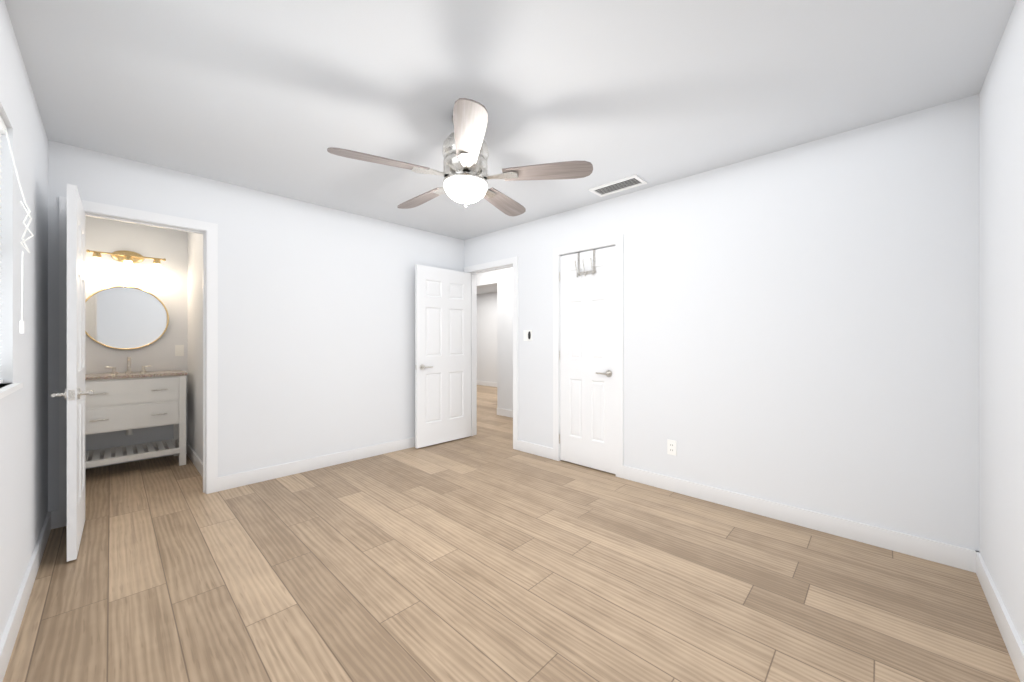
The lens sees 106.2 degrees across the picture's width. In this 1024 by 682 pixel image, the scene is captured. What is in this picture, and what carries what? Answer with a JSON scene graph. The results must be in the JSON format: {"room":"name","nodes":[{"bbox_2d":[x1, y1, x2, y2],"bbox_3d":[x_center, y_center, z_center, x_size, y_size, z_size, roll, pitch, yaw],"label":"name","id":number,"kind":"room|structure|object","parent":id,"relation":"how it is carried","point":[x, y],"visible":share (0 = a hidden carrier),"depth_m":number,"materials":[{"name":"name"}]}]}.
{"room":"empty bedroom","nodes":[
{"label":"empty bedroom","id":0,"kind":"room"},
{"bbox_2d":[0,0,47,640],"bbox_3d":[-2.025,-0.040,1.478,5.940,2.460,0.120,0,0,44],"label":"wall","id":1,"kind":"structure","parent":0,"point":[24,458],"depth_m":1.69,"materials":[{"name":"white paint"}]},
{"bbox_2d":[0,383,22,398],"bbox_3d":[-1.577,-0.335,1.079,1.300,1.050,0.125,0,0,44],"label":"window sill","id":2,"kind":"structure","parent":1,"relation":"in","point":[8,389],"depth_m":1.41,"materials":[{"name":"white wood"}]},
{"bbox_2d":[0,115,33,383],"bbox_3d":[-1.550,-0.345,1.107,1.288,1.023,0.112,0,0,44],"label":"window blind","id":3,"kind":"object","parent":1,"relation":"attached to","point":[3,129],"visible":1,"depth_m":1.54,"materials":[{"name":"white"}]},
{"bbox_2d":[0,510,58,681],"bbox_3d":[-1.418,1.135,0.999,4.160,0.110,0.030,0,0,44],"label":"baseboard","id":4,"kind":"structure","parent":1,"relation":"attached to","point":[7,642],"depth_m":1.68,"materials":[{"name":"white wood"}]},
{"bbox_2d":[85,216,184,450],"bbox_3d":[-2.921,-0.040,4.748,0.120,2.460,3.360,0,0,44],"label":"wall","id":5,"kind":"structure","parent":0,"point":[176,288],"depth_m":3.84,"materials":[{"name":"white paint"}]},
{"bbox_2d":[86,250,165,274],"bbox_3d":[-3.716,-0.783,3.723,0.151,0.208,0.548,0,0,44],"label":"sconce","id":6,"kind":"object","parent":5,"relation":"attached to","point":[128,259],"visible":1,"depth_m":3.71,"materials":[{"name":"gold metal"}]},
{"bbox_2d":[85,286,168,349],"bbox_3d":[-3.768,-0.225,3.759,0.024,0.620,0.620,0,0,44],"label":"bathroom mirror","id":7,"kind":"object","parent":5,"relation":"attached to","point":[124,317],"visible":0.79,"depth_m":3.75,"materials":[{"name":"gold metal"}]},
{"bbox_2d":[85,445,173,468],"bbox_3d":[-3.745,1.135,3.792,0.013,0.110,0.780,0,0,44],"label":"baseboard","id":8,"kind":"structure","parent":5,"relation":"attached to","point":[156,449],"depth_m":3.75,"materials":[{"name":"white wood"}]},
{"bbox_2d":[175,345,183,355],"bbox_3d":[-3.500,0.100,4.049,0.012,0.116,0.070,0,0,44],"label":"bathroom light switch","id":9,"kind":"object","parent":5,"relation":"attached to","point":[179,350],"visible":1,"depth_m":4.05,"materials":[{"name":"white plastic"}]},
{"bbox_2d":[185,232,202,461],"bbox_3d":[-2.902,-0.040,3.649,1.410,2.460,0.120,0,0,44],"label":"wall","id":10,"kind":"structure","parent":0,"point":[193,241],"depth_m":3.76,"materials":[{"name":"white paint"}]},
{"bbox_2d":[186,442,202,477],"bbox_3d":[-2.952,1.135,3.604,1.420,0.110,0.013,0,0,44],"label":"baseboard","id":11,"kind":"structure","parent":10,"relation":"attached to","point":[197,462],"depth_m":3.67,"materials":[{"name":"white wood"}]},
{"bbox_2d":[48,140,463,511],"bbox_3d":[-1.810,-0.040,3.682,0.120,2.460,3.360,0,0,44],"label":"wall","id":12,"kind":"structure","parent":0,"point":[316,330],"depth_m":3.41,"materials":[{"name":"white paint"}]},
{"bbox_2d":[51,184,93,561],"bbox_3d":[-2.599,0.169,2.299,0.670,2.018,0.154,0,0,45],"label":"door","id":13,"kind":"structure","parent":12,"relation":"in","point":[74,393],"depth_m":2.07,"materials":[{"name":"white wood"}]},
{"bbox_2d":[59,196,217,527],"bbox_3d":[-2.659,0.133,2.797,0.148,2.115,0.812,0,0,44],"label":"door frame","id":14,"kind":"structure","parent":12,"relation":"attached to","point":[208,231],"depth_m":2.94,"materials":[{"name":"white wood"}]},
{"bbox_2d":[218,437,414,490],"bbox_3d":[-1.465,1.135,3.947,0.013,0.110,2.501,0,0,44],"label":"baseboard","id":15,"kind":"structure","parent":12,"relation":"attached to","point":[226,482],"depth_m":3.52,"materials":[{"name":"white wood"}]},
{"bbox_2d":[477,267,512,409],"bbox_3d":[-1.032,-0.040,7.065,6.000,2.460,0.120,0,0,44],"label":"wall","id":16,"kind":"structure","parent":0,"point":[495,337],"depth_m":6.16,"materials":[{"name":"white paint"}]},
{"bbox_2d":[497,408,512,417],"bbox_3d":[0.405,1.135,5.595,1.790,0.110,0.013,0,0,44],"label":"baseboard","id":17,"kind":"structure","parent":16,"relation":"attached to","point":[503,412],"depth_m":6.07,"materials":[{"name":"white wood"}]},
{"bbox_2d":[4,0,1015,293],"bbox_3d":[-0.683,-1.310,5.262,9.240,0.080,7.440,0,0,44],"label":"ceiling","id":18,"kind":"structure","parent":0,"point":[274,96],"depth_m":1.89,"materials":[{"name":"white paint"}]},
{"bbox_2d":[327,98,592,215],"bbox_3d":[-0.302,-1.019,2.243,1.318,0.502,1.369,0,0,44],"label":"fan","id":19,"kind":"object","parent":18,"relation":"hanging from","point":[465,152],"visible":1,"depth_m":2.10,"materials":[{"name":"wood"}]},
{"bbox_2d":[588,174,646,196],"bbox_3d":[0.861,-1.264,3.144,0.420,0.012,0.200,0,0,44],"label":"ceiling vent","id":20,"kind":"object","parent":18,"relation":"in","point":[626,183],"visible":0.98,"depth_m":3.13,"materials":[{"name":"white metal"}]},
{"bbox_2d":[3,385,1019,681],"bbox_3d":[-0.683,1.230,5.262,9.240,0.080,7.440,0,0,44],"label":"floor","id":21,"kind":"structure","parent":0,"point":[487,553],"depth_m":1.86,"materials":[{"name":"brown wood"}]},
{"bbox_2d":[85,357,186,467],"bbox_3d":[-3.569,0.672,3.590,0.525,1.037,0.776,0,0,44],"label":"bathroom vanity","id":22,"kind":"object","parent":21,"relation":"on","point":[128,400],"visible":0.92,"depth_m":3.49,"materials":[{"name":"white wood"}]},
{"bbox_2d":[477,381,496,386],"bbox_3d":[0.058,1.135,9.531,4.160,0.110,0.013,0,0,44],"label":"baseboard","id":23,"kind":"structure","parent":21,"relation":"on","point":[493,384],"depth_m":10.20,"materials":[{"name":"white wood"}]},
{"bbox_2d":[464,94,978,550],"bbox_3d":[0.896,-0.040,3.498,4.280,2.460,0.120,0,0,44],"label":"wall","id":24,"kind":"structure","parent":0,"point":[801,325],"depth_m":2.46,"materials":[{"name":"white paint"}]},
{"bbox_2d":[415,264,470,447],"bbox_3d":[-0.787,0.169,4.503,0.154,2.018,0.774,0,0,44],"label":"entry door","id":25,"kind":"structure","parent":24,"relation":"in","point":[442,355],"depth_m":4.46,"materials":[{"name":"white wood"}]},
{"bbox_2d":[464,256,517,449],"bbox_3d":[-0.220,0.133,4.568,0.916,2.115,0.148,0,0,44],"label":"door frame","id":26,"kind":"structure","parent":24,"relation":"attached to","point":[474,270],"depth_m":4.53,"materials":[{"name":"white wood"}]},
{"bbox_2d":[524,330,531,340],"bbox_3d":[0.168,-0.060,4.107,0.116,0.116,0.009,0,0,44],"label":"light switch","id":27,"kind":"object","parent":24,"relation":"attached to","point":[526,335],"visible":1,"depth_m":4.11,"materials":[{"name":"white plastic"}]},
{"bbox_2d":[518,440,552,458],"bbox_3d":[0.242,1.135,4.034,0.488,0.110,0.013,0,0,44],"label":"baseboard","id":28,"kind":"structure","parent":24,"relation":"attached to","point":[547,452],"depth_m":4.02,"materials":[{"name":"white wood"}]},
{"bbox_2d":[559,246,615,473],"bbox_3d":[0.705,0.167,3.621,0.618,2.022,0.162,0,0,44],"label":"closet door","id":29,"kind":"structure","parent":24,"relation":"in","point":[587,359],"depth_m":3.59,"materials":[{"name":"white wood"}]},
{"bbox_2d":[553,234,623,477],"bbox_3d":[0.738,0.133,3.650,0.760,2.115,0.148,0,0,44],"label":"trim","id":30,"kind":"structure","parent":24,"relation":"attached to","point":[617,241],"depth_m":3.41,"materials":[{"name":"white wood"}]},
{"bbox_2d":[667,439,676,455],"bbox_3d":[1.268,0.845,3.052,0.070,0.116,0.008,0,0,44],"label":"outlet","id":31,"kind":"object","parent":24,"relation":"attached to","point":[671,447],"visible":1,"depth_m":3.05,"materials":[{"name":"white plastic"}]},
{"bbox_2d":[623,465,971,571],"bbox_3d":[1.670,1.135,2.665,1.949,0.110,0.013,0,0,44],"label":"baseboard","id":32,"kind":"structure","parent":24,"relation":"attached to","point":[944,553],"depth_m":2.41,"materials":[{"name":"white wood"}]},
{"bbox_2d":[979,0,1023,645],"bbox_3d":[1.321,-0.040,0.763,0.120,2.460,3.480,0,0,44],"label":"wall","id":33,"kind":"structure","parent":0,"point":[1001,322],"depth_m":1.58,"materials":[{"name":"white paint"}]},
{"bbox_2d":[972,550,1023,681],"bbox_3d":[1.241,1.135,0.777,0.013,0.110,3.330,0,0,44],"label":"baseboard","id":34,"kind":"structure","parent":33,"relation":"attached to","point":[1013,643],"depth_m":1.57,"materials":[{"name":"white wood"}]}
]}

